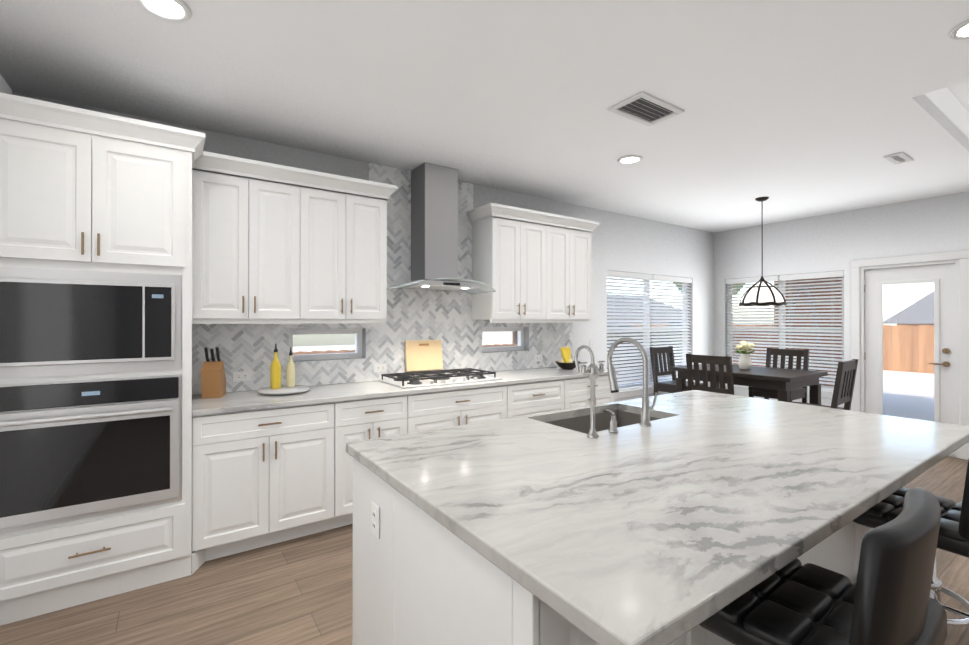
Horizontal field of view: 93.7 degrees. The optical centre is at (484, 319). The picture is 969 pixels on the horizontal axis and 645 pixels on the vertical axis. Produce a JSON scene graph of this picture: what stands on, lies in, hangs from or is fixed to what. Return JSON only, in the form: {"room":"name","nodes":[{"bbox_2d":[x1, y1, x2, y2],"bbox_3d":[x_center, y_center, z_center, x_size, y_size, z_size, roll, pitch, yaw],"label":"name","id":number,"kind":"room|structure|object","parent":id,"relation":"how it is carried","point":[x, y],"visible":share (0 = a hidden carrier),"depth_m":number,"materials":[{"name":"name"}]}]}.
{"room":"kitchen and dining room","nodes":[
{"label":"kitchen and dining room","id":0,"kind":"room"},
{"bbox_2d":[0,74,11,93],"bbox_3d":[-0.710,-0.155,-0.451,0.150,3.150,7.300,0,0,-34],"label":"wall","id":1,"kind":"structure","parent":0,"point":[5,87],"depth_m":2.49,"materials":[{"name":"paint"}]},
{"bbox_2d":[12,91,713,401],"bbox_3d":[0.326,-0.143,4.772,7.760,3.150,0.150,0,0,-34],"label":"wall","id":2,"kind":"structure","parent":0,"point":[625,243],"depth_m":5.42,"materials":[{"name":"grey paint"}]},
{"bbox_2d":[192,151,303,322],"bbox_3d":[-1.641,-0.517,3.117,0.639,1.030,0.338,0,0,-34],"label":"upper cabinet","id":3,"kind":"object","parent":2,"relation":"attached to","point":[266,252],"depth_m":2.97,"materials":[{"name":"white wood"}]},
{"bbox_2d":[289,328,361,360],"bbox_3d":[-1.296,0.199,3.698,0.598,0.248,0.060,0,0,-34],"label":"kitchen window","id":4,"kind":"structure","parent":2,"relation":"in","point":[357,333],"depth_m":3.68,"materials":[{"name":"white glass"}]},
{"bbox_2d":[304,171,387,322],"bbox_3d":[-1.114,-0.516,3.478,0.639,1.030,0.338,0,0,-34],"label":"upper cabinet","id":5,"kind":"object","parent":2,"relation":"attached to","point":[345,235],"depth_m":3.33,"materials":[{"name":"white wood"}]},
{"bbox_2d":[192,163,571,394],"bbox_3d":[-0.507,-0.397,4.106,3.628,1.824,0.007,0,0,-34],"label":"tile backsplash","id":6,"kind":"structure","parent":2,"relation":"attached to","point":[444,317],"depth_m":3.94,"materials":[{"name":"tile"}]},
{"bbox_2d":[233,371,250,381],"bbox_3d":[-1.737,0.408,3.252,0.114,0.070,0.009,0,0,-34],"label":"outlet","id":7,"kind":"object","parent":6,"relation":"attached to","point":[241,376],"visible":1,"depth_m":3.25,"materials":[{"name":"white plastic"}]},
{"bbox_2d":[374,363,386,371],"bbox_3d":[-0.879,0.410,3.840,0.114,0.070,0.009,0,0,-34],"label":"outlet","id":8,"kind":"object","parent":6,"relation":"attached to","point":[380,367],"visible":1,"depth_m":3.84,"materials":[{"name":"white plastic"}]},
{"bbox_2d":[387,162,495,293],"bbox_3d":[-0.369,-0.775,3.876,0.920,1.067,0.523,0,0,-34],"label":"hood chimney","id":9,"kind":"object","parent":6,"relation":"attached to","point":[434,226],"visible":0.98,"depth_m":3.86,"materials":[{"name":"silver metal"}]},
{"bbox_2d":[534,355,541,361],"bbox_3d":[0.574,0.412,4.834,0.114,0.070,0.009,0,0,-34],"label":"outlet","id":10,"kind":"object","parent":6,"relation":"attached to","point":[537,358],"visible":1,"depth_m":4.83,"materials":[{"name":"white plastic"}]},
{"bbox_2d":[482,327,523,351],"bbox_3d":[0.160,0.202,4.694,0.598,0.248,0.060,0,0,-34],"label":"kitchen window","id":11,"kind":"structure","parent":2,"relation":"in","point":[520,330],"depth_m":4.71,"materials":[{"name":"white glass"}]},
{"bbox_2d":[471,203,546,322],"bbox_3d":[0.241,-0.514,4.405,0.645,1.030,0.338,0,0,-34],"label":"upper cabinet","id":12,"kind":"object","parent":2,"relation":"attached to","point":[528,272],"depth_m":4.24,"materials":[{"name":"white wood"}]},
{"bbox_2d":[547,213,594,322],"bbox_3d":[0.773,-0.513,4.769,0.645,1.030,0.338,0,0,-34],"label":"upper cabinet","id":13,"kind":"object","parent":2,"relation":"attached to","point":[569,251],"depth_m":4.62,"materials":[{"name":"white wood"}]},
{"bbox_2d":[589,341,593,350],"bbox_3d":[1.254,0.313,5.309,0.070,0.114,0.009,0,0,-34],"label":"outlet","id":14,"kind":"object","parent":2,"relation":"attached to","point":[591,344],"visible":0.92,"depth_m":5.31,"materials":[{"name":"white plastic"}]},
{"bbox_2d":[607,270,694,398],"bbox_3d":[2.194,0.188,6.026,1.880,1.564,0.160,0,0,-34],"label":"window blinds","id":15,"kind":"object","parent":2,"relation":"in","point":[646,329],"depth_m":5.93,"materials":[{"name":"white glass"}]},
{"bbox_2d":[0,456,968,644],"bbox_3d":[2.387,1.475,1.756,7.760,0.100,7.450,0,0,-34],"label":"floor","id":16,"kind":"structure","parent":0,"point":[297,591],"depth_m":2.28,"materials":[{"name":"brown wood"}]},
{"bbox_2d":[0,92,204,625],"bbox_3d":[-2.119,0.197,2.547,0.908,2.460,0.756,0,0,-34],"label":"tall cabinet","id":17,"kind":"object","parent":16,"relation":"on","point":[95,355],"visible":1,"depth_m":2.27,"materials":[{"name":"white wood"}]},
{"bbox_2d":[191,402,338,573],"bbox_3d":[-1.499,0.988,3.047,0.798,0.880,0.628,0,0,-34],"label":"base cabinet","id":18,"kind":"object","parent":16,"relation":"on","point":[263,477],"depth_m":2.77,"materials":[{"name":"white wood"}]},
{"bbox_2d":[339,394,410,526],"bbox_3d":[-0.953,0.989,3.421,0.525,0.880,0.628,0,0,-34],"label":"base cabinet","id":19,"kind":"object","parent":16,"relation":"on","point":[372,418],"depth_m":3.13,"materials":[{"name":"white wood"}]},
{"bbox_2d":[411,384,510,432],"bbox_3d":[-0.361,0.990,3.826,0.910,0.880,0.628,0,0,-34],"label":"base cabinet","id":20,"kind":"object","parent":16,"relation":"on","point":[442,409],"depth_m":3.56,"materials":[{"name":"white wood"}]},
{"bbox_2d":[511,379,566,417],"bbox_3d":[0.289,0.991,4.271,0.665,0.880,0.628,0,0,-34],"label":"base cabinet","id":21,"kind":"object","parent":16,"relation":"on","point":[530,398],"depth_m":4.02,"materials":[{"name":"white wood"}]},
{"bbox_2d":[567,375,614,408],"bbox_3d":[0.852,0.992,4.656,0.700,0.880,0.628,0,0,-34],"label":"base cabinet","id":22,"kind":"object","parent":16,"relation":"on","point":[578,389],"depth_m":4.36,"materials":[{"name":"white wood"}]},
{"bbox_2d":[192,366,617,415],"bbox_3d":[-0.325,0.532,3.837,3.628,0.032,0.633,0,0,-34],"label":"countertop","id":23,"kind":"structure","parent":22,"relation":"on","point":[228,402],"depth_m":3.20,"materials":[{"name":"stone"}]},
{"bbox_2d":[201,347,225,398],"bbox_3d":[-1.803,0.347,3.026,0.110,0.332,0.180,0,0,-19],"label":"knife block","id":24,"kind":"object","parent":23,"relation":"on","point":[213,380],"visible":1,"depth_m":2.96,"materials":[{"name":"brown wood"}]},
{"bbox_2d":[257,385,309,394],"bbox_3d":[-1.417,0.500,3.209,0.340,0.028,0.340,0,0,-34],"label":"serving plate","id":25,"kind":"object","parent":23,"relation":"on","point":[284,389],"visible":0.9,"depth_m":3.13,"materials":[{"name":"ceramic"}]},
{"bbox_2d":[270,344,280,388],"bbox_3d":[-1.469,0.328,3.197,0.068,0.315,0.067,0,0,-34],"label":"oil bottle","id":26,"kind":"object","parent":25,"relation":"on","point":[275,374],"visible":1,"depth_m":3.17,"materials":[{"name":"yellow glass"}]},
{"bbox_2d":[286,347,294,386],"bbox_3d":[-1.399,0.342,3.281,0.060,0.287,0.059,0,0,-34],"label":"oil bottle","id":27,"kind":"object","parent":25,"relation":"on","point":[290,374],"visible":1,"depth_m":3.26,"materials":[{"name":"yellow glass"}]},
{"bbox_2d":[405,340,442,371],"bbox_3d":[-0.539,0.321,4.052,0.360,0.269,0.049,0,0,-34],"label":"cutting board","id":28,"kind":"object","parent":23,"relation":"on","point":[422,355],"visible":1,"depth_m":4.04,"materials":[{"name":"brown wood"}]},
{"bbox_2d":[378,368,501,388],"bbox_3d":[-0.366,0.485,3.834,0.910,0.061,0.515,0,0,-34],"label":"gas cooktop","id":29,"kind":"object","parent":23,"relation":"in","point":[423,379],"visible":1,"depth_m":3.74,"materials":[{"name":"silver metal"}]},
{"bbox_2d":[555,346,580,369],"bbox_3d":[0.872,0.402,4.751,0.270,0.231,0.270,0,0,-34],"label":"bowl","id":30,"kind":"object","parent":23,"relation":"on","point":[567,362],"visible":0.96,"depth_m":4.72,"materials":[{"name":"brown metal"}]},
{"bbox_2d":[346,450,872,644],"bbox_3d":[0.812,0.990,2.113,2.536,0.872,1.152,0,0,-34],"label":"kitchen island","id":31,"kind":"object","parent":16,"relation":"on","point":[417,581],"depth_m":1.36,"materials":[{"name":"white wood"}]},
{"bbox_2d":[346,390,968,644],"bbox_3d":[0.885,0.532,2.020,2.564,0.040,1.428,0,0,-34],"label":"island countertop","id":32,"kind":"structure","parent":31,"relation":"on","point":[637,534],"depth_m":1.36,"materials":[{"name":"white stone"}]},
{"bbox_2d":[574,345,604,438],"bbox_3d":[0.448,0.312,2.008,0.146,0.398,0.133,0,0,-34],"label":"filter faucet","id":33,"kind":"object","parent":32,"relation":"on","point":[592,371],"visible":1,"depth_m":1.97,"materials":[{"name":"metal"}]},
{"bbox_2d":[603,409,617,433],"bbox_3d":[0.574,0.461,2.071,0.044,0.099,0.077,0,0,-34],"label":"soap dispenser","id":34,"kind":"object","parent":32,"relation":"on","point":[613,426],"visible":1,"depth_m":2.05,"materials":[{"name":"metal"}]},
{"bbox_2d":[607,337,657,426],"bbox_3d":[0.748,0.301,2.300,0.122,0.422,0.260,0,0,-34],"label":"faucet","id":35,"kind":"object","parent":32,"relation":"on","point":[645,411],"visible":1,"depth_m":2.21,"materials":[{"name":"metal"}]},
{"bbox_2d":[650,346,702,395],"bbox_3d":[2.438,0.894,5.737,0.450,1.080,0.500,0,0,-34],"label":"chair","id":36,"kind":"object","parent":16,"relation":"on","point":[668,386],"visible":0.56,"depth_m":5.82,"materials":[{"name":"brown wood"}]},
{"bbox_2d":[686,354,733,394],"bbox_3d":[2.398,0.891,4.619,0.500,1.080,0.450,0,0,-34],"label":"chair","id":37,"kind":"object","parent":16,"relation":"on","point":[712,361],"visible":0.48,"depth_m":4.47,"materials":[{"name":"brown wood"}]},
{"bbox_2d":[670,364,827,404],"bbox_3d":[2.891,0.993,5.041,0.900,0.880,1.250,0,0,-34],"label":"dining table","id":38,"kind":"object","parent":16,"relation":"on","point":[783,381],"visible":0.54,"depth_m":4.70,"materials":[{"name":"brown wood"}]},
{"bbox_2d":[734,341,754,369],"bbox_3d":[2.891,0.394,5.042,0.229,0.315,0.234,0,0,-34],"label":"vase","id":39,"kind":"object","parent":38,"relation":"on","point":[744,362],"visible":1,"depth_m":5.00,"materials":[{"name":"ceramic"}]},
{"bbox_2d":[748,348,808,402],"bbox_3d":[3.463,0.893,5.348,0.500,1.080,0.450,0,0,-34],"label":"chair","id":40,"kind":"object","parent":16,"relation":"on","point":[795,394],"visible":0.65,"depth_m":5.35,"materials":[{"name":"brown wood"}]},
{"bbox_2d":[699,487,946,644],"bbox_3d":[0.800,0.913,1.112,0.437,1.020,0.445,0,0,-34],"label":"stool","id":41,"kind":"object","parent":16,"relation":"on","point":[885,599],"visible":0.88,"depth_m":0.98,"materials":[{"name":"black leather"}]},
{"bbox_2d":[791,359,858,409],"bbox_3d":[2.962,0.890,4.054,0.450,1.080,0.500,0,0,-38],"label":"chair","id":42,"kind":"object","parent":16,"relation":"on","point":[844,382],"visible":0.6,"depth_m":3.86,"materials":[{"name":"brown wood"}]},
{"bbox_2d":[853,459,968,626],"bbox_3d":[1.742,0.940,1.778,0.432,0.970,0.443,0,0,-34],"label":"stool","id":43,"kind":"object","parent":16,"relation":"on","point":[953,536],"visible":0.46,"depth_m":1.73,"materials":[{"name":"black leather"}]},
{"bbox_2d":[0,0,968,232],"bbox_3d":[2.387,-1.365,1.763,7.460,0.100,7.150,0,0,-34],"label":"ceiling","id":44,"kind":"structure","parent":0,"point":[796,109],"depth_m":2.55,"materials":[{"name":"white paint"}]},
{"bbox_2d":[136,0,190,21],"bbox_3d":[-1.339,-1.308,1.896,0.196,0.012,0.196,0,0,-34],"label":"recessed light","id":45,"kind":"object","parent":44,"relation":"in","point":[175,10],"visible":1,"depth_m":1.91,"materials":[{"name":"white"}]},
{"bbox_2d":[618,155,642,163],"bbox_3d":[1.187,-1.304,3.711,0.196,0.012,0.196,0,0,-34],"label":"recessed light","id":46,"kind":"object","parent":44,"relation":"in","point":[630,159],"visible":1,"depth_m":3.70,"materials":[{"name":"white"}]},
{"bbox_2d":[607,92,684,125],"bbox_3d":[1.009,-1.306,2.837,0.420,0.012,0.260,0,0,-34],"label":"ceiling vent","id":47,"kind":"object","parent":44,"relation":"in","point":[646,107],"visible":1,"depth_m":2.83,"materials":[{"name":"white metal"}]},
{"bbox_2d":[739,197,786,305],"bbox_3d":[2.993,-0.728,4.896,0.444,1.158,0.444,0,0,-34],"label":"pendant chandelier","id":48,"kind":"object","parent":44,"relation":"hanging from","point":[761,292],"visible":1,"depth_m":4.79,"materials":[{"name":"white glass"}]},
{"bbox_2d":[883,152,913,164],"bbox_3d":[3.354,-1.304,3.679,0.300,0.012,0.120,0,0,-34],"label":"ceiling vent","id":49,"kind":"object","parent":44,"relation":"in","point":[899,158],"visible":1,"depth_m":3.66,"materials":[{"name":"white metal"}]},
{"bbox_2d":[949,20,968,39],"bbox_3d":[2.209,-1.308,2.023,0.196,0.012,0.196,0,0,-34],"label":"recessed light","id":50,"kind":"object","parent":44,"relation":"in","point":[960,31],"visible":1,"depth_m":2.06,"materials":[{"name":"white"}]},
{"bbox_2d":[714,191,968,411],"bbox_3d":[5.569,-0.145,3.847,0.150,3.150,7.300,0,0,-34],"label":"wall","id":51,"kind":"structure","parent":0,"point":[839,241],"depth_m":5.53,"materials":[{"name":"grey paint"}]},
{"bbox_2d":[725,271,843,397],"bbox_3d":[3.989,0.188,6.121,0.160,1.564,1.500,0,0,-34],"label":"window blinds","id":52,"kind":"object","parent":51,"relation":"in","point":[782,330],"depth_m":5.97,"materials":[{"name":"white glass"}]},
{"bbox_2d":[864,264,955,453],"bbox_3d":[4.690,0.412,5.043,0.109,1.992,0.761,0,0,-34],"label":"patio door","id":53,"kind":"structure","parent":51,"relation":"in","point":[941,277],"depth_m":4.96,"materials":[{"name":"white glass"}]},
{"bbox_2d":[851,250,968,459],"bbox_3d":[4.725,0.365,5.062,0.170,2.135,0.990,0,0,-34],"label":"door frame","id":54,"kind":"structure","parent":51,"relation":"attached to","point":[859,268],"depth_m":4.78,"materials":[{"name":"white wood"}]},
{"bbox_2d":[925,81,968,138],"bbox_3d":[4.951,-1.570,1.815,3.170,0.309,4.340,0,0,-34],"label":"ceiling","id":55,"kind":"structure","parent":0,"point":[951,103],"depth_m":3.25,"materials":[{"name":"white paint"}]},
{"label":"outside","id":56,"kind":"structure","parent":0,"visible":0},
{"bbox_2d":[293,341,933,420],"bbox_3d":[6.293,1.983,22.606,57.460,0.980,57.150,0,0,-34],"label":"ground","id":57,"kind":"structure","parent":56,"point":[928,403],"depth_m":9.22,"materials":[{"name":"grey concrete"}]},
{"bbox_2d":[483,294,681,344],"bbox_3d":[7.535,0.365,30.215,13.800,4.149,8.800,0,0,-34],"label":"house","id":58,"kind":"structure","parent":57,"relation":"on","point":[495,334],"depth_m":28.70,"materials":[{"name":"brick"}]},
{"bbox_2d":[293,324,933,373],"bbox_3d":[3.988,1.255,4.319,28.995,2.249,26.770,0,0,-34],"label":"fence","id":59,"kind":"object","parent":57,"relation":"on","point":[912,362],"depth_m":12.79,"materials":[{"name":"brown wood"}]},
{"bbox_2d":[512,282,745,343],"bbox_3d":[12.284,-0.975,13.019,13.210,6.749,28.455,0,0,-34],"label":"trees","id":60,"kind":"object","parent":57,"relation":"on","point":[515,335],"depth_m":20.60,"materials":[{"name":"green plant"}]},
{"bbox_2d":[607,322,681,368],"bbox_3d":[5.337,0.760,14.393,7.340,1.427,1.066,0,0,-34],"label":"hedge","id":61,"kind":"object","parent":57,"relation":"on","point":[642,342],"depth_m":13.49,"materials":[{"name":"green plant"}]},
{"bbox_2d":[618,365,681,384],"bbox_3d":[3.828,1.469,13.861,15.410,0.008,9.100,0,0,-34],"label":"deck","id":62,"kind":"object","parent":57,"relation":"on","point":[641,375],"depth_m":12.06,"materials":[{"name":"brown wood"}]},
{"bbox_2d":[733,277,841,385],"bbox_3d":[5.535,-0.029,6.732,3.048,2.970,5.400,0,0,-34],"label":"brick","id":63,"kind":"object","parent":57,"relation":"on","point":[803,322],"depth_m":7.86,"materials":[{"name":"brown brick"}]},
{"bbox_2d":[764,286,822,384],"bbox_3d":[4.942,0.470,7.100,1.030,1.973,1.180,0,0,-34],"label":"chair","id":64,"kind":"object","parent":57,"relation":"on","point":[815,333],"depth_m":7.00,"materials":[{"name":"wood"}]},
{"bbox_2d":[883,291,933,325],"bbox_3d":[24.369,-0.020,15.199,10.800,4.849,14.500,0,0,-34],"label":"house","id":65,"kind":"structure","parent":57,"relation":"on","point":[905,315],"depth_m":17.93,"materials":[{"name":"brick"}]}
]}

